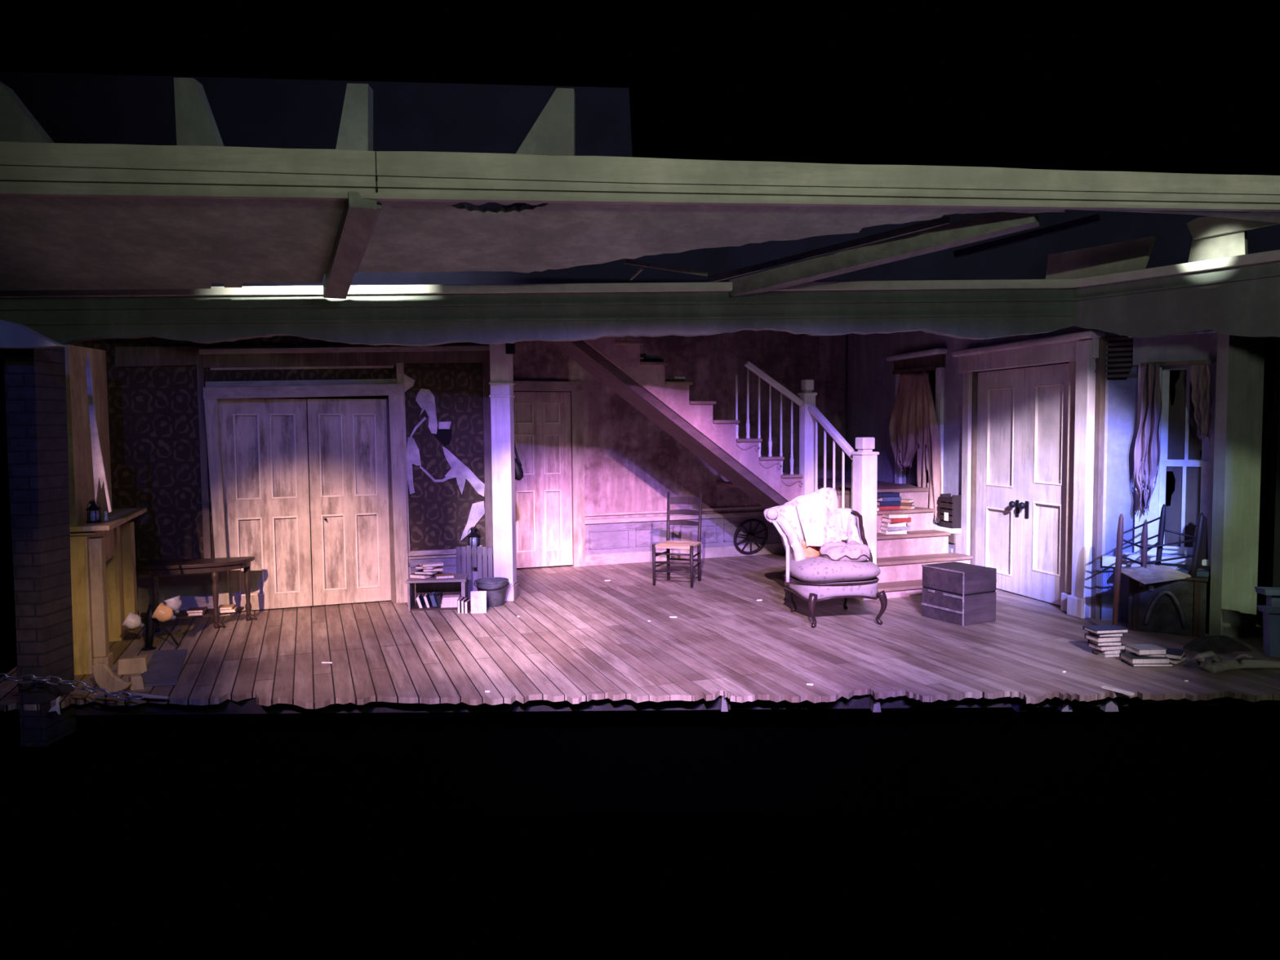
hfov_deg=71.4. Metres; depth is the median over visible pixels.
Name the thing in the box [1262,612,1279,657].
bucket
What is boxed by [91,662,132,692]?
shard
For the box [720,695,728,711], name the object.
joist
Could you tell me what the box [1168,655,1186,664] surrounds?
book
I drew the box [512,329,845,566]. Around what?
wall
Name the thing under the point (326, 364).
trim
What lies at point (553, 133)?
rafter
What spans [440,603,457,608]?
book
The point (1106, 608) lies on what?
baseboard
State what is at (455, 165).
beam
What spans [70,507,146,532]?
mantel shelf
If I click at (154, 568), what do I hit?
console table
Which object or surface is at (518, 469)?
hanging bag
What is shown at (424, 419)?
wallpaper
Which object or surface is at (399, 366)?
trim
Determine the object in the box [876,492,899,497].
book
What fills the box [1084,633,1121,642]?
book
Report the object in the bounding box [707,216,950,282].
rafter
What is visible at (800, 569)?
seat cushion
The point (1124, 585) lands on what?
trim
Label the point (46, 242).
ceiling
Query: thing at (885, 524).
book
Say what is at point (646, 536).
trim
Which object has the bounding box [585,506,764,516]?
trim
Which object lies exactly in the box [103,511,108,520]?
figurine
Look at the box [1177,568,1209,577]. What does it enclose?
board
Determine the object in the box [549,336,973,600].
staircase
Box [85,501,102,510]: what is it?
hood
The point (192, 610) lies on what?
book
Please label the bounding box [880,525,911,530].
book
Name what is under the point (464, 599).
book
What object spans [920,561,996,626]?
trunk
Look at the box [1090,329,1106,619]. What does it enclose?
trim
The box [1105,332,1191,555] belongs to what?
wall
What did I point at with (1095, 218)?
rafter
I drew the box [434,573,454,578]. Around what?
book
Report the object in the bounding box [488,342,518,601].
square pillar
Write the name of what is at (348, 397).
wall
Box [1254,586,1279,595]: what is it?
trim
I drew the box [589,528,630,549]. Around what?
trim
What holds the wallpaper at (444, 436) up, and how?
attached to the wall at (153, 427)
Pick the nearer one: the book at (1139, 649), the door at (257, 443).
the book at (1139, 649)
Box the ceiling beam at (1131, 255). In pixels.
[1045,235,1156,279]
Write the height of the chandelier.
0.377 m
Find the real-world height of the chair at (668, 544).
0.932 m
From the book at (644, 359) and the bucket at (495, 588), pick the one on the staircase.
the book at (644, 359)
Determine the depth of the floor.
6.39 m
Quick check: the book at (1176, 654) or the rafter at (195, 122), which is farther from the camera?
the rafter at (195, 122)
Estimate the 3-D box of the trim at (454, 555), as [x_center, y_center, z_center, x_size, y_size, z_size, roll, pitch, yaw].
[-1.810,0.725,8.474,0.818,0.030,0.020,-2,4,-20]
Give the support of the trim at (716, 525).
attached to the wall at (631, 463)
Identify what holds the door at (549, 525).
in the wall at (631, 463)
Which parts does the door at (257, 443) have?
casing, panel moulding, panel, panel moulding, panel, panel moulding, panel, panel moulding, panel, head casing, panel, panel moulding, panel moulding, panel, panel, panel moulding, panel, panel moulding, casing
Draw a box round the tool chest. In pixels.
[1127,576,1208,637]
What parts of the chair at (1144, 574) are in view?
post, leg, seat, leg, leg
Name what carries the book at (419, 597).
in the bookcase at (456, 585)
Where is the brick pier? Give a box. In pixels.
[4,346,75,746]
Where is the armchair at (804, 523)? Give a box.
[764,487,887,628]
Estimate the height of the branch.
0.157 m
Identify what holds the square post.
on the floor
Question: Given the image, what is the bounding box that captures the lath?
[1094,336,1138,379]
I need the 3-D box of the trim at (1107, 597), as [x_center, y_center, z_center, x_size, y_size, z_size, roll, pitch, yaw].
[4.140,0.932,7.104,0.809,0.450,0.030,2,4,33]
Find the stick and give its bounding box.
[123,690,168,699]
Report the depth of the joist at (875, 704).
5.45 m
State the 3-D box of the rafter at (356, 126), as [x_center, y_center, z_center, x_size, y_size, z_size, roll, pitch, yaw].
[-1.998,-2.491,6.226,0.246,0.503,0.120,-1,3,0]
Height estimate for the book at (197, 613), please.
0.022 m
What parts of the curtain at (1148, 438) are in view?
rail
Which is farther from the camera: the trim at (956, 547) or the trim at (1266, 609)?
the trim at (956, 547)
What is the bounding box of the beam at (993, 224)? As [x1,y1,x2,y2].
[728,212,1039,296]
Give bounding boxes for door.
[203,383,408,616]
[513,381,585,568]
[951,330,1105,618]
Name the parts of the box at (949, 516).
post, post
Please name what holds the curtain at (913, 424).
hanging from the window at (932, 357)
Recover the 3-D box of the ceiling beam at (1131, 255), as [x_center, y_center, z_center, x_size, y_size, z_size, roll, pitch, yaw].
[3.754,-1.771,7.301,0.050,0.287,0.879,-3,4,-36]
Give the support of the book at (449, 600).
on the book at (451, 602)
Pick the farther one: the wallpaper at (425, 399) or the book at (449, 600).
the wallpaper at (425, 399)
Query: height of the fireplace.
2.240 m
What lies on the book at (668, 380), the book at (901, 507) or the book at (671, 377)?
the book at (671, 377)
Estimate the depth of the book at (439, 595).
8.04 m
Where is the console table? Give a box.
[135,555,257,632]
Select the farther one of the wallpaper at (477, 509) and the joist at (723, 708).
the wallpaper at (477, 509)
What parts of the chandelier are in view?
lamp shade, stem, lamp shade, arm, lamp shade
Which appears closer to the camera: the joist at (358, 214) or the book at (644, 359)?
the joist at (358, 214)
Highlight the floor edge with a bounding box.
[0,693,1279,715]
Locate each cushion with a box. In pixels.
[785,555,880,582]
[818,540,871,561]
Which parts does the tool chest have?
lid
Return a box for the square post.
[1208,333,1265,637]
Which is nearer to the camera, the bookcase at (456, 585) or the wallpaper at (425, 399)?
the bookcase at (456, 585)
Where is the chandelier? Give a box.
[121,595,182,650]
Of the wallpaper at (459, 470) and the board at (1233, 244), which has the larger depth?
the wallpaper at (459, 470)
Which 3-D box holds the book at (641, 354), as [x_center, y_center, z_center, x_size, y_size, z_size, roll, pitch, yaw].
[0.088,-1.194,8.524,0.140,0.026,0.120,-2,4,-25]
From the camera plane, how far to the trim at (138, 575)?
7.64 m
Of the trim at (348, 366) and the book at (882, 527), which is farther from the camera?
the book at (882, 527)
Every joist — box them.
[323,191,377,298]
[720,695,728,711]
[870,695,880,712]
[1013,697,1026,711]
[1057,697,1072,711]
[1099,696,1119,711]
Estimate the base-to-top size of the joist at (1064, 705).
0.112 m
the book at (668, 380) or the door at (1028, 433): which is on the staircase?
the book at (668, 380)
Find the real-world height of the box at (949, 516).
0.340 m
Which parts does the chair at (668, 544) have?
leg, post, seat, leg, post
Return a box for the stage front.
[0,704,1279,819]
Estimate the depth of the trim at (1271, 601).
6.10 m
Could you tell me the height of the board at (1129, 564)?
0.026 m
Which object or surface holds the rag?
hanging from the chain
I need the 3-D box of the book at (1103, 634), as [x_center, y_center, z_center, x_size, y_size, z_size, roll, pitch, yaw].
[3.243,1.062,6.205,0.170,0.028,0.140,-1,3,-2]
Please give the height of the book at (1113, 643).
0.026 m
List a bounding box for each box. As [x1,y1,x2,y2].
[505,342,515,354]
[938,493,961,528]
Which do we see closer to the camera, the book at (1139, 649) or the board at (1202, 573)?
the book at (1139, 649)
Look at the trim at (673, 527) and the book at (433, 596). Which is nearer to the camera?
the book at (433, 596)
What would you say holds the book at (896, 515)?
on the book at (884, 519)
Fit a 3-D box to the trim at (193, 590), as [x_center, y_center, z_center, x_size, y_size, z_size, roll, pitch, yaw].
[-4.074,1.008,7.683,0.804,0.464,0.020,-2,4,-20]
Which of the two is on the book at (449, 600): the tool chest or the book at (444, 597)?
the book at (444, 597)
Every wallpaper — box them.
[85,351,111,512]
[404,373,414,391]
[406,436,421,494]
[408,417,426,444]
[415,388,437,434]
[419,466,449,482]
[435,429,452,445]
[438,422,451,429]
[442,446,484,496]
[460,501,484,540]
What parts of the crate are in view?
rail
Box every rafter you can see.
[0,80,53,142]
[173,77,223,146]
[335,83,373,151]
[515,88,575,155]
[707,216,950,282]
[953,213,1100,257]
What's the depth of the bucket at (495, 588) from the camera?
8.05 m
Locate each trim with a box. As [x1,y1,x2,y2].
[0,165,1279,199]
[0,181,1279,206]
[0,186,1279,212]
[0,279,1078,297]
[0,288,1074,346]
[0,298,1074,310]
[0,319,66,348]
[18,313,1074,324]
[115,344,489,366]
[136,573,213,619]
[137,572,211,578]
[195,364,211,558]
[203,361,395,368]
[205,378,395,387]
[210,365,393,370]
[374,149,377,191]
[395,362,410,577]
[408,548,456,555]
[408,554,488,559]
[408,560,493,567]
[409,554,483,600]
[482,361,493,577]
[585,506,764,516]
[585,511,764,524]
[585,515,782,554]
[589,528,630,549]
[635,526,675,546]
[680,524,718,542]
[723,522,759,542]
[948,533,960,553]
[1072,272,1279,301]
[1073,249,1279,288]
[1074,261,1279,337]
[1082,209,1279,223]
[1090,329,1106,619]
[1102,555,1210,573]
[1102,565,1210,612]
[1108,573,1128,595]
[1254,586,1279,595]
[1257,604,1279,613]
[1266,595,1279,607]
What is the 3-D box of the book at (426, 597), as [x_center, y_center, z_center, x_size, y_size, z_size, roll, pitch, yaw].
[-1.903,1.137,8.057,0.090,0.214,0.160,-1,3,-6]
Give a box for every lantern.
[85,499,102,523]
[467,526,479,548]
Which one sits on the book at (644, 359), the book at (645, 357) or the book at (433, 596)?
the book at (645, 357)
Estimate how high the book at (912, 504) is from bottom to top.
0.034 m
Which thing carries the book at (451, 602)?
on the book at (452, 605)
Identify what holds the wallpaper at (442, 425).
attached to the wall at (153, 427)
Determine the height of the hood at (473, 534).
0.076 m
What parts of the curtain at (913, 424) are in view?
rail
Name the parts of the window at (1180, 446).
casing, sill, cornice, pane, head casing, pane, sash, sash, pane, pane, casing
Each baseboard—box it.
[585,542,786,565]
[1101,602,1209,630]
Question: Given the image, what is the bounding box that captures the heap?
[1182,635,1251,652]
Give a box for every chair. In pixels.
[652,491,702,587]
[1111,503,1208,625]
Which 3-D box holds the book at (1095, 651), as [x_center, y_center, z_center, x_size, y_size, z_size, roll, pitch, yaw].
[3.274,1.204,6.203,0.180,0.022,0.140,-1,3,-7]
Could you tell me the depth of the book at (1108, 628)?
6.15 m
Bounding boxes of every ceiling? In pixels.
[0,195,1064,290]
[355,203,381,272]
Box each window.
[886,347,960,543]
[1121,330,1217,566]
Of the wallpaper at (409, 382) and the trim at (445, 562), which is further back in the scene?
the trim at (445, 562)
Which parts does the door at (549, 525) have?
panel moulding, panel, panel moulding, panel, panel moulding, panel, head casing, panel moulding, panel, panel, panel moulding, panel, panel moulding, casing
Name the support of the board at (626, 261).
attached to the ceiling at (46, 242)
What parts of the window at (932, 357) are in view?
casing, cornice, head casing, pane, casing, sill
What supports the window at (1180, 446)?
in the wall at (1122, 393)
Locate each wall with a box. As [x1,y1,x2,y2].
[0,71,1279,330]
[73,335,484,561]
[268,395,388,604]
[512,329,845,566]
[845,325,1109,619]
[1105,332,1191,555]
[1266,337,1279,587]
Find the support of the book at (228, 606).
on the book at (234, 610)
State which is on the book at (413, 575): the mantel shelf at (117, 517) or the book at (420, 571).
the book at (420, 571)
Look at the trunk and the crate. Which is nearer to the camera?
the trunk
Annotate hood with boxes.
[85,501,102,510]
[467,528,479,537]
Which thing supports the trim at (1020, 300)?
attached to the wall at (153, 427)
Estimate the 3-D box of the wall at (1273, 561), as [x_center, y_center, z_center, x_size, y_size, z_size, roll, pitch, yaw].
[6.210,0.398,6.498,2.780,3.350,0.100,0,3,16]
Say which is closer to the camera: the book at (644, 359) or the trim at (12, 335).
the trim at (12, 335)
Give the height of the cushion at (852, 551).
0.161 m
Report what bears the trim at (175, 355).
attached to the wall at (153, 427)
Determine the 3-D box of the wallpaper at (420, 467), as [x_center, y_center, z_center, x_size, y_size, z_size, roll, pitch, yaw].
[-1.931,-0.058,8.395,0.281,0.159,0.022,-2,3,-18]
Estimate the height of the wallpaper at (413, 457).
0.536 m
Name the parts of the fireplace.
bed mould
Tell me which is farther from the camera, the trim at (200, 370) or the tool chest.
the trim at (200, 370)
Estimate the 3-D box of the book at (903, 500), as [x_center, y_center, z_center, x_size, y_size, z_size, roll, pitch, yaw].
[2.784,0.217,9.354,0.140,0.030,0.110,3,5,44]
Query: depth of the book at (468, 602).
7.81 m
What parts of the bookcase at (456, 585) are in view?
panel, panel, panel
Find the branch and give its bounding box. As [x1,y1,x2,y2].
[1191,650,1279,673]
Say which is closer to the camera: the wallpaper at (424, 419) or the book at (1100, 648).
the book at (1100, 648)
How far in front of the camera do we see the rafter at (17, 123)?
6.17 m
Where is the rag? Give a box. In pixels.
[48,695,61,715]
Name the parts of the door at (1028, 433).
casing, casing, panel moulding, panel, panel moulding, panel, knob, handle plate, knob, handle plate, head casing, cornice, panel moulding, panel, panel moulding, panel, casing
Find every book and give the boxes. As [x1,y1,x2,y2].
[186,606,207,613]
[187,611,204,616]
[217,604,235,609]
[218,606,237,613]
[409,573,434,578]
[414,569,439,574]
[415,564,438,568]
[415,593,425,608]
[419,561,443,567]
[421,566,443,572]
[422,592,431,607]
[429,591,438,606]
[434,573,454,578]
[435,591,443,606]
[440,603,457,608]
[441,594,459,599]
[441,596,461,602]
[441,600,457,604]
[457,596,464,613]
[461,597,468,613]
[464,598,471,613]
[470,591,486,613]
[640,353,657,356]
[640,358,663,361]
[643,355,663,359]
[665,378,684,381]
[667,376,685,379]
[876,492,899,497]
[876,496,901,502]
[876,501,900,506]
[876,506,900,510]
[879,528,906,534]
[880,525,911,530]
[882,512,908,518]
[882,517,911,523]
[882,521,906,527]
[900,498,913,502]
[900,502,914,506]
[900,505,915,509]
[1082,624,1128,634]
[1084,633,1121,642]
[1087,641,1125,651]
[1088,631,1123,636]
[1088,639,1122,645]
[1092,648,1119,657]
[1095,648,1126,653]
[1119,652,1169,663]
[1121,659,1173,666]
[1125,644,1166,654]
[1133,653,1166,657]
[1164,647,1184,660]
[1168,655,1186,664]
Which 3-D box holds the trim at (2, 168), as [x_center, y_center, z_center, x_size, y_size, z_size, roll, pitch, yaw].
[0.206,-1.856,5.605,8.802,0.173,0.080,-1,3,-3]
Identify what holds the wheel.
on the floor
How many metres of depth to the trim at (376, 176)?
5.44 m
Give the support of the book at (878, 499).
on the book at (878, 503)
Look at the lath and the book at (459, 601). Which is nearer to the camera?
the lath
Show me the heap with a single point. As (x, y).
(1218, 643)
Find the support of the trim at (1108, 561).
attached to the wall at (1122, 393)
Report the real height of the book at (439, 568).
0.024 m
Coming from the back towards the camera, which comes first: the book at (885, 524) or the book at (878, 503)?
the book at (878, 503)
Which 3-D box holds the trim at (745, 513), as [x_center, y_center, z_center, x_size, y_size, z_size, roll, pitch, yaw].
[1.025,0.439,11.038,3.574,0.050,0.050,-2,4,-20]
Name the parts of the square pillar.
moulding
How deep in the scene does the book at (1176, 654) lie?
5.98 m
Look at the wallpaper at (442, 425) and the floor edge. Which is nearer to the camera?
the floor edge
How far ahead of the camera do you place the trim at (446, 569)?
8.48 m
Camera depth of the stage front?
5.89 m
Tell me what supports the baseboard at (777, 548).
attached to the wall at (631, 463)
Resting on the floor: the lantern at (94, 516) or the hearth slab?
the hearth slab
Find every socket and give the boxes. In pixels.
[138,622,144,627]
[170,614,176,620]
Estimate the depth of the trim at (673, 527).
10.71 m
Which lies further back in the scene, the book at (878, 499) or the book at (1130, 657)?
the book at (878, 499)
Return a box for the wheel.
[733,518,768,554]
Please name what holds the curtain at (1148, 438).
hanging from the window at (1180, 446)
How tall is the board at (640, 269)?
0.067 m
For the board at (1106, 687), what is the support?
on the floor
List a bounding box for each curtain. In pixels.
[888,365,941,523]
[1133,359,1213,515]
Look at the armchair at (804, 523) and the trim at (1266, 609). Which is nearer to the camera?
the trim at (1266, 609)
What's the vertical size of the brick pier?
2.385 m
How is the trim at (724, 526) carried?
attached to the wall at (631, 463)
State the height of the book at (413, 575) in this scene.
0.034 m
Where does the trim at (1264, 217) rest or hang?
attached to the ceiling at (46, 242)
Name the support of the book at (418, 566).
on the book at (439, 568)
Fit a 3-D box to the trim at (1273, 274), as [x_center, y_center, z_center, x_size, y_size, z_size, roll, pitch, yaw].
[4.452,-1.393,5.932,0.025,0.015,3.200,-3,4,-36]
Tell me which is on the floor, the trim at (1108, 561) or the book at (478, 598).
the book at (478, 598)
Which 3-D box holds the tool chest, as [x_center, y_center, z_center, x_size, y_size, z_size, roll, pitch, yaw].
[4.089,0.946,6.912,0.531,0.444,0.328,2,4,33]
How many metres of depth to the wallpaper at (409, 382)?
8.27 m
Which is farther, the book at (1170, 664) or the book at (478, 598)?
the book at (478, 598)
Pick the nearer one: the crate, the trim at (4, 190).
the trim at (4, 190)
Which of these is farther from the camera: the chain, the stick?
the stick
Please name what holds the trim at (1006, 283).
attached to the wall at (153, 427)
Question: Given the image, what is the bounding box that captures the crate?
[456,545,493,599]
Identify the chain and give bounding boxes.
[0,672,143,700]
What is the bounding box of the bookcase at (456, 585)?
[405,573,468,611]
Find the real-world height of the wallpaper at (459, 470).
0.493 m
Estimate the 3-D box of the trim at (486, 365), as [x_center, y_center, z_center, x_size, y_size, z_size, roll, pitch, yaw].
[-1.445,0.002,8.584,0.113,2.272,0.030,-2,4,-20]
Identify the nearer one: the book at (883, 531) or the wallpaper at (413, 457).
the wallpaper at (413, 457)
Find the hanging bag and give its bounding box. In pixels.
[514,441,523,480]
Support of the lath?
attached to the wall at (1122, 393)
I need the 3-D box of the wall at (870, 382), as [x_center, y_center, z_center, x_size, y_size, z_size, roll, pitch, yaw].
[3.236,-0.466,9.754,0.120,2.950,5.124,-1,3,-14]
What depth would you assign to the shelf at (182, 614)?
7.29 m
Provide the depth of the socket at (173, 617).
6.56 m
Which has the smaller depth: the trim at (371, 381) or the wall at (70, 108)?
the trim at (371, 381)
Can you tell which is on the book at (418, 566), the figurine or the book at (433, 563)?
the book at (433, 563)
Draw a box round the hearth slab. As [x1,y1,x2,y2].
[142,648,187,686]
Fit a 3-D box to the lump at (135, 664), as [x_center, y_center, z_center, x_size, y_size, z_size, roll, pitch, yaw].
[-3.393,1.234,5.953,0.182,0.110,0.121,-2,4,-23]
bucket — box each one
[474,577,509,607]
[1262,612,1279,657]
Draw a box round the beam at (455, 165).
[0,141,1279,195]
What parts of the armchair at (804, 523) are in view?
leg, leg, backrest, rail moulding, seat rail, leg, leg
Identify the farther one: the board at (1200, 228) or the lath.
the lath
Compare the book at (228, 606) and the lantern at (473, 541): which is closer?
the book at (228, 606)
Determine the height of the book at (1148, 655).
0.018 m
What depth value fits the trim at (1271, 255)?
6.53 m
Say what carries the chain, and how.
hanging from the brick pier
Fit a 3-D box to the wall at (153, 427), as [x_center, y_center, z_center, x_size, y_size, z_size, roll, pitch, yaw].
[-3.036,-0.213,8.060,3.682,2.750,0.100,-2,4,-20]
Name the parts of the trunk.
lid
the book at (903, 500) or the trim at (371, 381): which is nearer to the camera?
the trim at (371, 381)
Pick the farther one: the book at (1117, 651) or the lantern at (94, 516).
the book at (1117, 651)
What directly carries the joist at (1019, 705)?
attached to the floor edge
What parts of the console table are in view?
leg, leg, leg, leg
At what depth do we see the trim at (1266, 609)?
6.07 m
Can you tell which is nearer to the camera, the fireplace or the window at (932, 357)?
the fireplace
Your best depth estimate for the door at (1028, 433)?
8.15 m
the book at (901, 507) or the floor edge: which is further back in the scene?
the book at (901, 507)
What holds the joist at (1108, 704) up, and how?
attached to the floor edge
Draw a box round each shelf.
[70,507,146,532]
[140,606,244,618]
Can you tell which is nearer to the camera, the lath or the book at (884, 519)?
the lath
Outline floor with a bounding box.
[0,552,1279,711]
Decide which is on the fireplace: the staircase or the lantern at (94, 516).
the lantern at (94, 516)
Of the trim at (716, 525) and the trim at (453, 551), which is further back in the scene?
the trim at (716, 525)
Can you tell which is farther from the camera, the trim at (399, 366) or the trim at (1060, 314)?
the trim at (399, 366)
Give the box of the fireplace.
[62,344,146,675]
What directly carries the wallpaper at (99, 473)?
attached to the fireplace
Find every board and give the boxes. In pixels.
[624,259,707,276]
[629,266,643,279]
[1101,685,1134,695]
[1125,562,1177,569]
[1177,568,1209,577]
[1186,212,1279,239]
[1187,230,1248,262]

